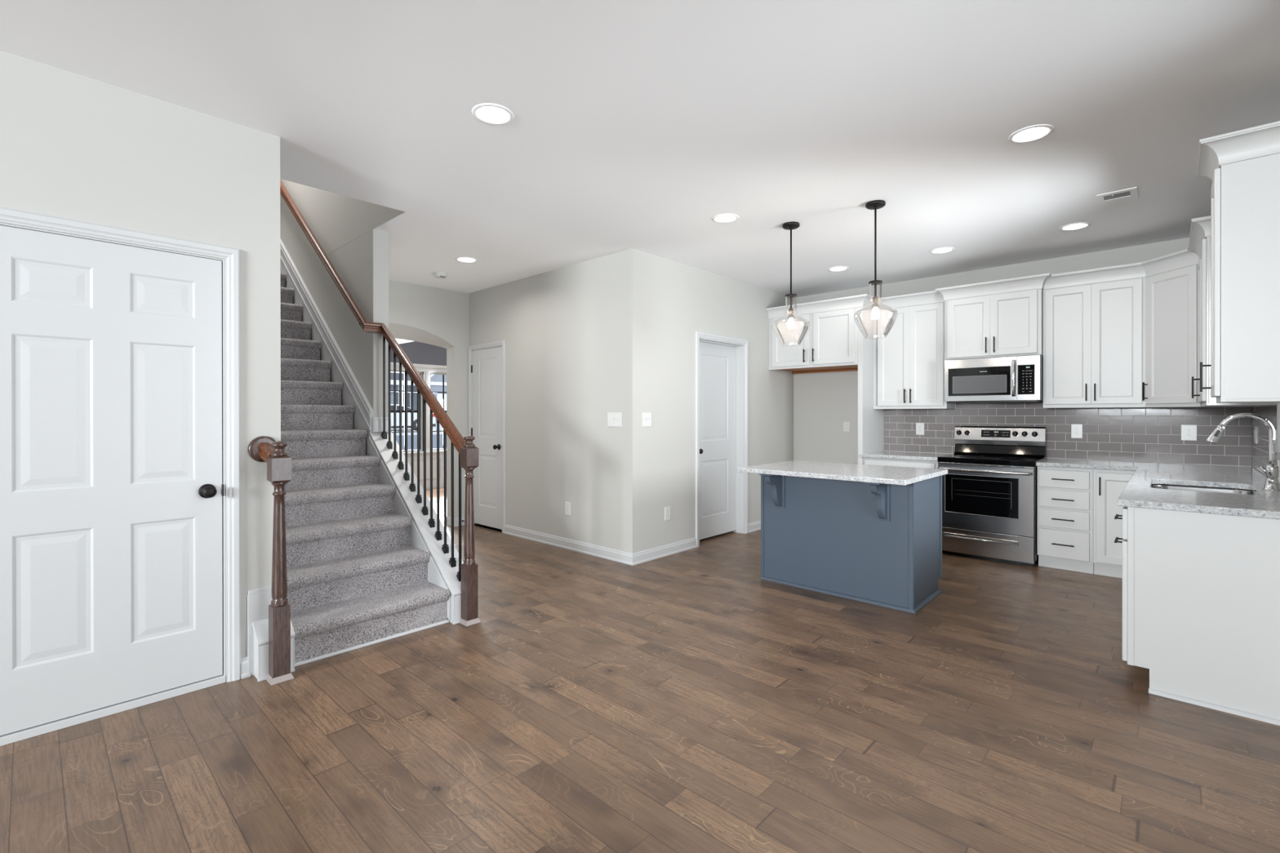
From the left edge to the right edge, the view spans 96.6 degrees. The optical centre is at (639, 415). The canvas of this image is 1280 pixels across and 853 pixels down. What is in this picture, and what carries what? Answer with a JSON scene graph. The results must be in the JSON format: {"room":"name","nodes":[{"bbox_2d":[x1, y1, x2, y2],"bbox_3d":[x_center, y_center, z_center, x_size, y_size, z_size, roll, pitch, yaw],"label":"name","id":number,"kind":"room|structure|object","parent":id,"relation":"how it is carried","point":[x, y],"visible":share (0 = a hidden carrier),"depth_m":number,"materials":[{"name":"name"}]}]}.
{"room":"open-plan kitchen","nodes":[
{"label":"open-plan kitchen","id":0,"kind":"room"},
{"bbox_2d":[0,49,280,682],"bbox_3d":[-6.632,-1.294,2.345,6.158,5.200,7.390,0,0,43],"label":"wall","id":1,"kind":"structure","parent":0,"point":[73,146],"depth_m":2.65,"materials":[{"name":"beige paint"}]},
{"bbox_2d":[0,207,240,746],"bbox_3d":[-2.363,0.242,2.454,0.191,2.121,1.059,0,0,43],"label":"door","id":2,"kind":"structure","parent":1,"relation":"in","point":[113,464],"depth_m":2.48,"materials":[{"name":"white paint"}]},
{"bbox_2d":[240,656,250,679],"bbox_3d":[-1.960,1.252,2.832,0.017,0.098,0.040,0,0,43],"label":"baseboard","id":3,"kind":"structure","parent":1,"relation":"attached to","point":[244,662],"depth_m":2.83,"materials":[{"name":"white wood"}]},
{"bbox_2d":[280,178,405,270],"bbox_3d":[-3.970,-2.673,5.548,5.680,2.460,1.173,0,0,43],"label":"wall","id":4,"kind":"structure","parent":0,"point":[335,220],"depth_m":5.14,"materials":[{"name":"beige paint"}]},
{"bbox_2d":[297,229,388,432],"bbox_3d":[-3.857,-0.074,6.170,5.003,2.740,0.119,0,0,43],"label":"wall","id":5,"kind":"structure","parent":0,"point":[362,264],"depth_m":4.57,"materials":[{"name":"beige paint"}]},
{"bbox_2d":[395,338,412,344],"bbox_3d":[-3.714,-1.302,7.604,3.252,0.289,2.176,0,0,43],"label":"ceiling","id":6,"kind":"structure","parent":0,"point":[398,340],"depth_m":8.88,"materials":[{"name":"white paint"}]},
{"bbox_2d":[390,341,446,451],"bbox_3d":[-7.034,-0.073,6.518,0.120,2.740,12.942,0,0,43],"label":"wall","id":7,"kind":"structure","parent":0,"point":[418,353],"depth_m":9.93,"materials":[{"name":"grey paint"}]},
{"bbox_2d":[391,369,422,452],"bbox_3d":[-4.113,-0.064,9.659,0.070,1.385,0.860,0,0,43],"label":"window","id":8,"kind":"structure","parent":7,"relation":"in","point":[420,373],"depth_m":9.93,"materials":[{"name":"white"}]},
{"bbox_2d":[390,362,446,454],"bbox_3d":[-3.712,-0.113,9.951,0.061,1.542,2.095,0,0,43],"label":"trim","id":9,"kind":"structure","parent":7,"relation":"attached to","point":[426,369],"depth_m":9.95,"materials":[{"name":"white wood"}]},
{"bbox_2d":[404,452,444,488],"bbox_3d":[-4.100,0.974,9.557,0.030,0.630,4.499,0,0,43],"label":"trim","id":10,"kind":"structure","parent":7,"relation":"attached to","point":[441,454],"depth_m":9.99,"materials":[{"name":"beige paint"}]},
{"bbox_2d":[430,372,446,450],"bbox_3d":[-3.449,-0.066,10.372,0.070,1.385,0.860,0,0,43],"label":"window","id":11,"kind":"structure","parent":7,"relation":"in","point":[431,373],"depth_m":10.27,"materials":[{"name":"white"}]},
{"bbox_2d":[388,280,468,518],"bbox_3d":[-2.647,-0.075,6.232,0.180,2.740,1.621,0,0,43],"label":"wall","id":12,"kind":"structure","parent":0,"point":[434,316],"depth_m":6.59,"materials":[{"name":"beige paint"}]},
{"bbox_2d":[446,515,464,526],"bbox_3d":[-2.157,1.244,6.747,0.197,0.098,0.204,0,0,43],"label":"baseboard","id":13,"kind":"structure","parent":12,"relation":"attached to","point":[448,518],"depth_m":6.68,"materials":[{"name":"white wood"}]},
{"bbox_2d":[468,248,641,553],"bbox_3d":[-1.072,-0.076,5.954,2.864,2.740,0.120,0,0,43],"label":"wall","id":14,"kind":"structure","parent":0,"point":[571,334],"depth_m":5.47,"materials":[{"name":"beige paint"}]},
{"bbox_2d":[467,339,505,533],"bbox_3d":[-1.732,0.233,6.527,0.756,2.120,0.192,0,0,43],"label":"door","id":15,"kind":"structure","parent":14,"relation":"in","point":[486,366],"depth_m":6.50,"materials":[{"name":"white paint"},{"name":"black metal"}]},
{"bbox_2d":[564,502,570,515],"bbox_3d":[-0.700,0.904,5.522,0.082,0.124,0.007,0,0,43],"label":"outlet","id":16,"kind":"object","parent":14,"relation":"attached to","point":[567,504],"visible":1,"depth_m":5.52,"materials":[{"name":"white plastic"}]},
{"bbox_2d":[504,524,696,565],"bbox_3d":[-0.465,1.245,5.905,1.941,0.098,0.906,0,0,43],"label":"baseboard","id":17,"kind":"structure","parent":14,"relation":"attached to","point":[638,557],"depth_m":5.34,"materials":[{"name":"white wood"}]},
{"bbox_2d":[607,412,622,426],"bbox_3d":[-0.231,0.039,5.077,0.176,0.128,0.016,0,0,43],"label":"light switch","id":18,"kind":"object","parent":14,"relation":"attached to","point":[614,419],"visible":1,"depth_m":5.07,"materials":[{"name":"white plastic"}]},
{"bbox_2d":[0,487,1279,852],"bbox_3d":[-3.335,1.362,3.072,10.235,0.120,13.180,0,0,43],"label":"floor","id":19,"kind":"structure","parent":0,"point":[691,700],"depth_m":2.29,"materials":[{"name":"brown wood"}]},
{"bbox_2d":[248,435,293,685],"bbox_3d":[-1.834,0.703,2.832,0.200,1.196,0.148,0,0,43],"label":"newel post","id":20,"kind":"object","parent":19,"relation":"on","point":[266,449],"visible":1,"depth_m":2.79,"materials":[{"name":"brown wood"}]},
{"bbox_2d":[247,238,463,681],"bbox_3d":[-2.880,-0.341,4.534,3.884,3.361,1.223,0,0,43],"label":"staircase","id":21,"kind":"structure","parent":19,"relation":"on","point":[366,566],"depth_m":3.76,"materials":[{"name":"grey carpet"}]},
{"bbox_2d":[280,178,480,626],"bbox_3d":[-2.467,-0.658,4.774,3.781,3.911,0.193,0,0,42],"label":"stair railing","id":22,"kind":"object","parent":21,"relation":"on","point":[468,454],"visible":1,"depth_m":3.91,"materials":[{"name":"brown wood"}]},
{"bbox_2d":[765,293,884,464],"bbox_3d":[2.093,0.033,6.396,1.160,2.517,0.671,0,0,43],"label":"tall cabinet","id":23,"kind":"object","parent":19,"relation":"on","point":[833,342],"visible":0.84,"depth_m":6.08,"materials":[{"name":"white paint"}]},
{"bbox_2d":[759,473,942,613],"bbox_3d":[1.543,0.865,4.301,1.157,0.862,0.926,0,0,43],"label":"kitchen island","id":24,"kind":"object","parent":19,"relation":"on","point":[875,544],"visible":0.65,"depth_m":4.06,"materials":[{"name":"blue wood"}]},
{"bbox_2d":[737,460,947,485],"bbox_3d":[1.502,0.415,4.275,1.232,0.033,0.924,0,0,43],"label":"island countertop","id":25,"kind":"structure","parent":24,"relation":"on","point":[894,475],"depth_m":4.11,"materials":[{"name":"stone"}]},
{"bbox_2d":[862,457,937,468],"bbox_3d":[2.736,0.860,5.815,0.712,0.863,0.648,0,0,43],"label":"base cabinet","id":26,"kind":"object","parent":19,"relation":"on","point":[866,460],"visible":0.02,"depth_m":5.59,"materials":[{"name":"white paint"}]},
{"bbox_2d":[861,451,951,461],"bbox_3d":[2.741,0.411,5.815,0.716,0.033,0.637,0,0,43],"label":"countertop","id":27,"kind":"structure","parent":26,"relation":"on","point":[886,455],"depth_m":5.67,"materials":[{"name":"stone"}]},
{"bbox_2d":[937,426,1046,566],"bbox_3d":[3.243,0.700,5.269,0.760,1.185,0.702,0,0,43],"label":"range","id":28,"kind":"object","parent":19,"relation":"on","point":[989,487],"visible":1,"depth_m":5.11,"materials":[{"name":"silver metal"}]},
{"bbox_2d":[937,453,1045,466],"bbox_3d":[3.241,0.411,5.266,0.760,0.048,0.538,0,0,43],"label":"cooktop","id":29,"kind":"object","parent":28,"relation":"in","point":[953,460],"depth_m":5.16,"materials":[{"name":"black glass"}]},
{"bbox_2d":[1037,466,1093,573],"bbox_3d":[3.697,0.862,4.918,0.373,0.863,0.648,0,0,43],"label":"base cabinet","id":30,"kind":"object","parent":19,"relation":"on","point":[1064,495],"visible":0.98,"depth_m":4.71,"materials":[{"name":"white paint"}]},
{"bbox_2d":[1093,469,1135,578],"bbox_3d":[4.173,0.862,4.475,0.925,0.863,0.648,0,0,43],"label":"base cabinet","id":31,"kind":"object","parent":19,"relation":"on","point":[1108,485],"visible":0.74,"depth_m":4.53,"materials":[{"name":"white paint"}]},
{"bbox_2d":[1114,506,1279,725],"bbox_3d":[3.305,0.865,3.361,0.676,0.863,2.286,0,0,43],"label":"base cabinet","id":32,"kind":"object","parent":19,"relation":"on","point":[1201,592],"visible":0.98,"depth_m":2.54,"materials":[{"name":"white paint"}]},
{"bbox_2d":[1035,457,1279,519],"bbox_3d":[3.271,0.415,3.783,1.300,0.033,2.887,0,0,43],"label":"countertop","id":33,"kind":"structure","parent":32,"relation":"on","point":[1138,492],"depth_m":3.29,"materials":[{"name":"stone"}]},
{"bbox_2d":[1151,484,1255,494],"bbox_3d":[3.176,0.532,3.227,0.483,0.196,0.700,0,0,43],"label":"sink","id":34,"kind":"object","parent":33,"relation":"in","point":[1231,491],"visible":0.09,"depth_m":3.45,"materials":[{"name":"silver metal"}]},
{"bbox_2d":[1205,413,1279,490],"bbox_3d":[3.300,0.193,3.121,0.287,0.414,0.103,0,0,43],"label":"kitchen faucet","id":35,"kind":"object","parent":33,"relation":"on","point":[1271,471],"visible":1,"depth_m":3.06,"materials":[{"name":"silver metal"}]},
{"bbox_2d":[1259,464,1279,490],"bbox_3d":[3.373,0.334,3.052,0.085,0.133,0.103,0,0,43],"label":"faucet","id":36,"kind":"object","parent":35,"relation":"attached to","point":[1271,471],"depth_m":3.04,"materials":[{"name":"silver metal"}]},
{"bbox_2d":[0,0,1279,297],"bbox_3d":[-3.337,-1.461,3.066,10.235,0.045,13.180,0,0,43],"label":"ceiling","id":37,"kind":"structure","parent":0,"point":[636,124],"depth_m":2.67,"materials":[{"name":"white paint"}]},
{"bbox_2d":[433,271,447,278],"bbox_3d":[-2.029,-1.423,5.799,0.136,0.044,0.136,0,0,43],"label":"smoke detector","id":38,"kind":"object","parent":37,"relation":"attached to","point":[437,274],"visible":1,"depth_m":5.75,"materials":[{"name":"white plastic"}]},
{"bbox_2d":[455,256,477,262],"bbox_3d":[-1.608,-1.458,5.280,0.196,0.037,0.196,0,0,43],"label":"recessed light","id":39,"kind":"object","parent":37,"relation":"in","point":[462,259],"visible":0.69,"depth_m":5.33,"materials":[{"name":"white paint"}]},
{"bbox_2d":[471,102,514,124],"bbox_3d":[-0.702,-1.453,2.723,0.196,0.037,0.196,0,0,43],"label":"recessed light","id":40,"kind":"object","parent":37,"relation":"in","point":[491,113],"visible":0.94,"depth_m":2.75,"materials":[{"name":"white paint"}]},
{"bbox_2d":[711,213,738,222],"bbox_3d":[0.625,-1.457,4.171,0.196,0.037,0.196,0,0,43],"label":"recessed light","id":41,"kind":"object","parent":37,"relation":"in","point":[727,217],"visible":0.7,"depth_m":4.22,"materials":[{"name":"white paint"}]},
{"bbox_2d":[772,221,809,346],"bbox_3d":[1.142,-0.985,4.309,0.276,0.918,0.276,0,0,43],"label":"pendant lamp","id":42,"kind":"object","parent":37,"relation":"hanging from","point":[791,225],"visible":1,"depth_m":4.28,"materials":[{"name":"clear glass"}]},
{"bbox_2d":[785,293,796,314],"bbox_3d":[1.142,-0.826,4.309,0.086,0.176,0.086,0,0,43],"label":"socket","id":43,"kind":"object","parent":42,"relation":"attached to","point":[788,295],"depth_m":4.29,"materials":[{"name":"clear glass"}]},
{"bbox_2d":[827,266,848,271],"bbox_3d":[1.955,-1.461,5.625,0.196,0.037,0.196,0,0,43],"label":"recessed light","id":44,"kind":"object","parent":37,"relation":"in","point":[836,268],"visible":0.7,"depth_m":5.67,"materials":[{"name":"white paint"}]},
{"bbox_2d":[853,200,897,337],"bbox_3d":[1.602,-0.984,3.879,0.276,0.918,0.276,0,0,43],"label":"pendant lamp","id":45,"kind":"object","parent":37,"relation":"hanging from","point":[874,205],"visible":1,"depth_m":3.85,"materials":[{"name":"clear glass"}]},
{"bbox_2d":[868,280,882,302],"bbox_3d":[1.603,-0.825,3.879,0.086,0.176,0.086,0,0,43],"label":"socket","id":46,"kind":"object","parent":45,"relation":"attached to","point":[875,300],"depth_m":3.86,"materials":[{"name":"clear glass"}]},
{"bbox_2d":[929,247,955,253],"bbox_3d":[2.645,-1.460,4.992,0.196,0.037,0.196,0,0,43],"label":"recessed light","id":47,"kind":"object","parent":37,"relation":"in","point":[940,250],"visible":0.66,"depth_m":5.03,"materials":[{"name":"white paint"}]},
{"bbox_2d":[1008,124,1054,143],"bbox_3d":[2.000,-1.455,2.918,0.196,0.037,0.196,0,0,43],"label":"recessed light","id":48,"kind":"object","parent":37,"relation":"in","point":[1034,132],"visible":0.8,"depth_m":2.95,"materials":[{"name":"white paint"}]},
{"bbox_2d":[1058,222,1091,231],"bbox_3d":[3.324,-1.459,4.357,0.196,0.037,0.196,0,0,43],"label":"recessed light","id":49,"kind":"object","parent":37,"relation":"in","point":[1078,225],"visible":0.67,"depth_m":4.39,"materials":[{"name":"white paint"}]},
{"bbox_2d":[1096,186,1137,205],"bbox_3d":[3.149,-1.440,3.759,0.198,0.008,0.250,0,0,43],"label":"ceiling vent","id":50,"kind":"object","parent":37,"relation":"in","point":[1131,193],"visible":1,"depth_m":3.75,"materials":[{"name":"white metal"}]},
{"bbox_2d":[641,251,793,551],"bbox_3d":[0.913,-0.077,6.071,0.120,2.740,2.758,0,0,43],"label":"wall","id":51,"kind":"structure","parent":0,"point":[678,300],"depth_m":5.46,"materials":[{"name":"beige paint"}]},
{"bbox_2d":[642,412,651,426],"bbox_3d":[0.067,0.039,5.063,0.016,0.128,0.118,0,0,43],"label":"light switch","id":52,"kind":"object","parent":51,"relation":"attached to","point":[646,416],"visible":1,"depth_m":5.06,"materials":[{"name":"white plastic"}]},
{"bbox_2d":[664,506,670,520],"bbox_3d":[0.257,0.910,5.274,0.007,0.124,0.078,0,0,43],"label":"outlet","id":53,"kind":"object","parent":51,"relation":"attached to","point":[667,509],"visible":1,"depth_m":5.27,"materials":[{"name":"white plastic"}]},
{"bbox_2d":[695,330,747,547],"bbox_3d":[0.807,0.232,5.975,0.177,2.121,0.932,0,0,43],"label":"door","id":54,"kind":"structure","parent":51,"relation":"in","point":[719,365],"depth_m":6.06,"materials":[{"name":"white paint"},{"name":"black metal"}]},
{"bbox_2d":[747,520,760,533],"bbox_3d":[1.919,1.242,6.300,1.042,0.098,1.055,0,0,43],"label":"baseboard","id":55,"kind":"structure","parent":51,"relation":"attached to","point":[756,526],"depth_m":6.35,"materials":[{"name":"white wood"}]},
{"bbox_2d":[793,237,1252,466],"bbox_3d":[1.118,-0.081,7.846,10.235,2.740,0.120,0,0,43],"label":"wall","id":56,"kind":"structure","parent":0,"point":[823,402],"depth_m":6.55,"materials":[{"name":"beige paint"}]},
{"bbox_2d":[843,422,849,431],"bbox_3d":[2.385,0.132,6.579,0.074,0.118,0.007,0,0,43],"label":"outlet","id":57,"kind":"object","parent":56,"relation":"attached to","point":[846,424],"visible":1,"depth_m":6.58,"materials":[{"name":"white plastic"}]},
{"bbox_2d":[873,290,955,408],"bbox_3d":[2.826,-0.646,5.914,0.710,1.159,0.374,0,0,43],"label":"upper cabinet","id":58,"kind":"object","parent":56,"relation":"attached to","point":[908,362],"visible":0.85,"depth_m":5.79,"materials":[{"name":"white paint"}]},
{"bbox_2d":[915,422,924,435],"bbox_3d":[2.961,0.143,6.027,0.082,0.128,0.007,0,0,43],"label":"outlet","id":59,"kind":"object","parent":56,"relation":"attached to","point":[919,426],"visible":1,"depth_m":6.03,"materials":[{"name":"white plastic"}]},
{"bbox_2d":[935,272,1051,359],"bbox_3d":[3.345,-0.879,5.377,0.909,0.691,0.451,0,0,43],"label":"upper cabinet","id":60,"kind":"object","parent":56,"relation":"attached to","point":[1004,317],"visible":1,"depth_m":5.22,"materials":[{"name":"white paint"}]},
{"bbox_2d":[944,354,1043,403],"bbox_3d":[3.329,-0.328,5.351,0.761,0.410,0.490,0,0,43],"label":"microwave","id":61,"kind":"object","parent":60,"relation":"attached to","point":[1009,379],"visible":1,"depth_m":5.19,"materials":[{"name":"silver metal"}]},
{"bbox_2d":[955,402,1043,408],"bbox_3d":[3.494,-0.097,5.542,0.766,0.064,0.011,0,0,43],"label":"backsplash","id":62,"kind":"structure","parent":56,"relation":"attached to","point":[979,405],"depth_m":5.54,"materials":[{"name":"tile"}]},
{"bbox_2d":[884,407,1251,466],"bbox_3d":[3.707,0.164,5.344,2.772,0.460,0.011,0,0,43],"label":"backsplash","id":63,"kind":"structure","parent":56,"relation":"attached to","point":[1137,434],"depth_m":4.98,"materials":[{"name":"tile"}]},
{"bbox_2d":[1071,423,1082,438],"bbox_3d":[3.928,0.142,5.125,0.082,0.128,0.007,0,0,43],"label":"outlet","id":64,"kind":"object","parent":56,"relation":"attached to","point":[1076,428],"visible":1,"depth_m":5.13,"materials":[{"name":"white plastic"}]},
{"bbox_2d":[1043,262,1146,408],"bbox_3d":[3.904,-0.645,4.909,0.684,1.159,0.374,0,0,43],"label":"upper cabinet","id":65,"kind":"object","parent":56,"relation":"attached to","point":[1095,319],"visible":1,"depth_m":4.79,"materials":[{"name":"white paint"}]},
{"bbox_2d":[1181,424,1196,440],"bbox_3d":[4.459,0.141,4.630,0.094,0.128,0.007,0,0,43],"label":"outlet","id":66,"kind":"object","parent":56,"relation":"attached to","point":[1188,432],"visible":1,"depth_m":4.63,"materials":[{"name":"white plastic"}]},
{"bbox_2d":[1141,248,1252,407],"bbox_3d":[4.278,-0.644,4.379,0.643,1.159,0.638,0,0,43],"label":"upper cabinet","id":67,"kind":"object","parent":56,"relation":"attached to","point":[1171,279],"visible":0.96,"depth_m":4.36,"materials":[{"name":"white paint"}]},
{"bbox_3d":[0.323,-0.063,-0.423,0.120,2.740,13.062,0,0,43],"label":"wall","id":68,"kind":"structure","parent":0,"visible":0},
{"bbox_2d":[1188,215,1276,406],"bbox_3d":[3.871,-0.642,3.745,0.374,1.159,0.900,0,0,43],"label":"upper cabinet","id":69,"kind":"object","parent":68,"relation":"attached to","point":[1199,243],"visible":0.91,"depth_m":3.56,"materials":[{"name":"white paint"}]},
{"bbox_2d":[1195,120,1279,403],"bbox_3d":[2.778,-0.639,2.573,0.374,1.159,0.495,0,0,43],"label":"upper cabinet","id":70,"kind":"object","parent":68,"relation":"attached to","point":[1242,166],"visible":1,"depth_m":2.47,"materials":[{"name":"white paint"}]},
{"bbox_2d":[1253,426,1257,444],"bbox_3d":[4.508,0.142,4.178,0.009,0.128,0.118,0,0,43],"label":"light switch","id":71,"kind":"object","parent":68,"relation":"attached to","point":[1255,427],"visible":1,"depth_m":4.14,"materials":[{"name":"white plastic"}]},
{"bbox_2d":[1251,404,1279,483],"bbox_3d":[4.235,0.167,3.870,0.011,0.460,1.447,0,0,43],"label":"backsplash","id":72,"kind":"structure","parent":68,"relation":"attached to","point":[1260,451],"depth_m":3.88,"materials":[{"name":"tile"}]},
{"bbox_2d":[1276,402,1279,460],"bbox_3d":[3.412,-0.343,2.916,0.117,1.203,1.003,0,0,43],"label":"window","id":73,"kind":"structure","parent":68,"relation":"in","point":[1277,403],"depth_m":3.28,"materials":[{"name":"grey glass"}]},
{"label":"outside","id":74,"kind":"structure","parent":0,"visible":0},
{"bbox_2d":[391,422,442,435],"bbox_3d":[-23.849,0.239,49.577,47.500,1.835,80.000,0,0,43],"label":"driveway","id":75,"kind":"structure","parent":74,"point":[440,426],"depth_m":31.41,"materials":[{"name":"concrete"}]},
{"bbox_2d":[391,404,435,431],"bbox_3d":[-13.653,0.141,30.795,1.830,1.460,4.671,0,0,43],"label":"car","id":76,"kind":"object","parent":75,"relation":"on","point":[392,405],"visible":0.16,"depth_m":30.55,"materials":[{"name":"white paint"}]},
{"bbox_2d":[391,372,446,422],"bbox_3d":[-18.796,-2.235,44.654,10.600,5.680,10.400,0,0,43],"label":"house","id":77,"kind":"structure","parent":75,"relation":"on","point":[436,380],"depth_m":42.05,"materials":[{"name":"grey"}]},
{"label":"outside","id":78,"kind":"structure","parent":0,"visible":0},
{"bbox_2d":[395,434,442,450],"bbox_3d":[-3.514,1.220,30.622,8.100,0.475,80.000,0,0,43],"label":"street","id":79,"kind":"structure","parent":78,"point":[409,437],"depth_m":24.46,"materials":[{"name":"grey asphalt"}]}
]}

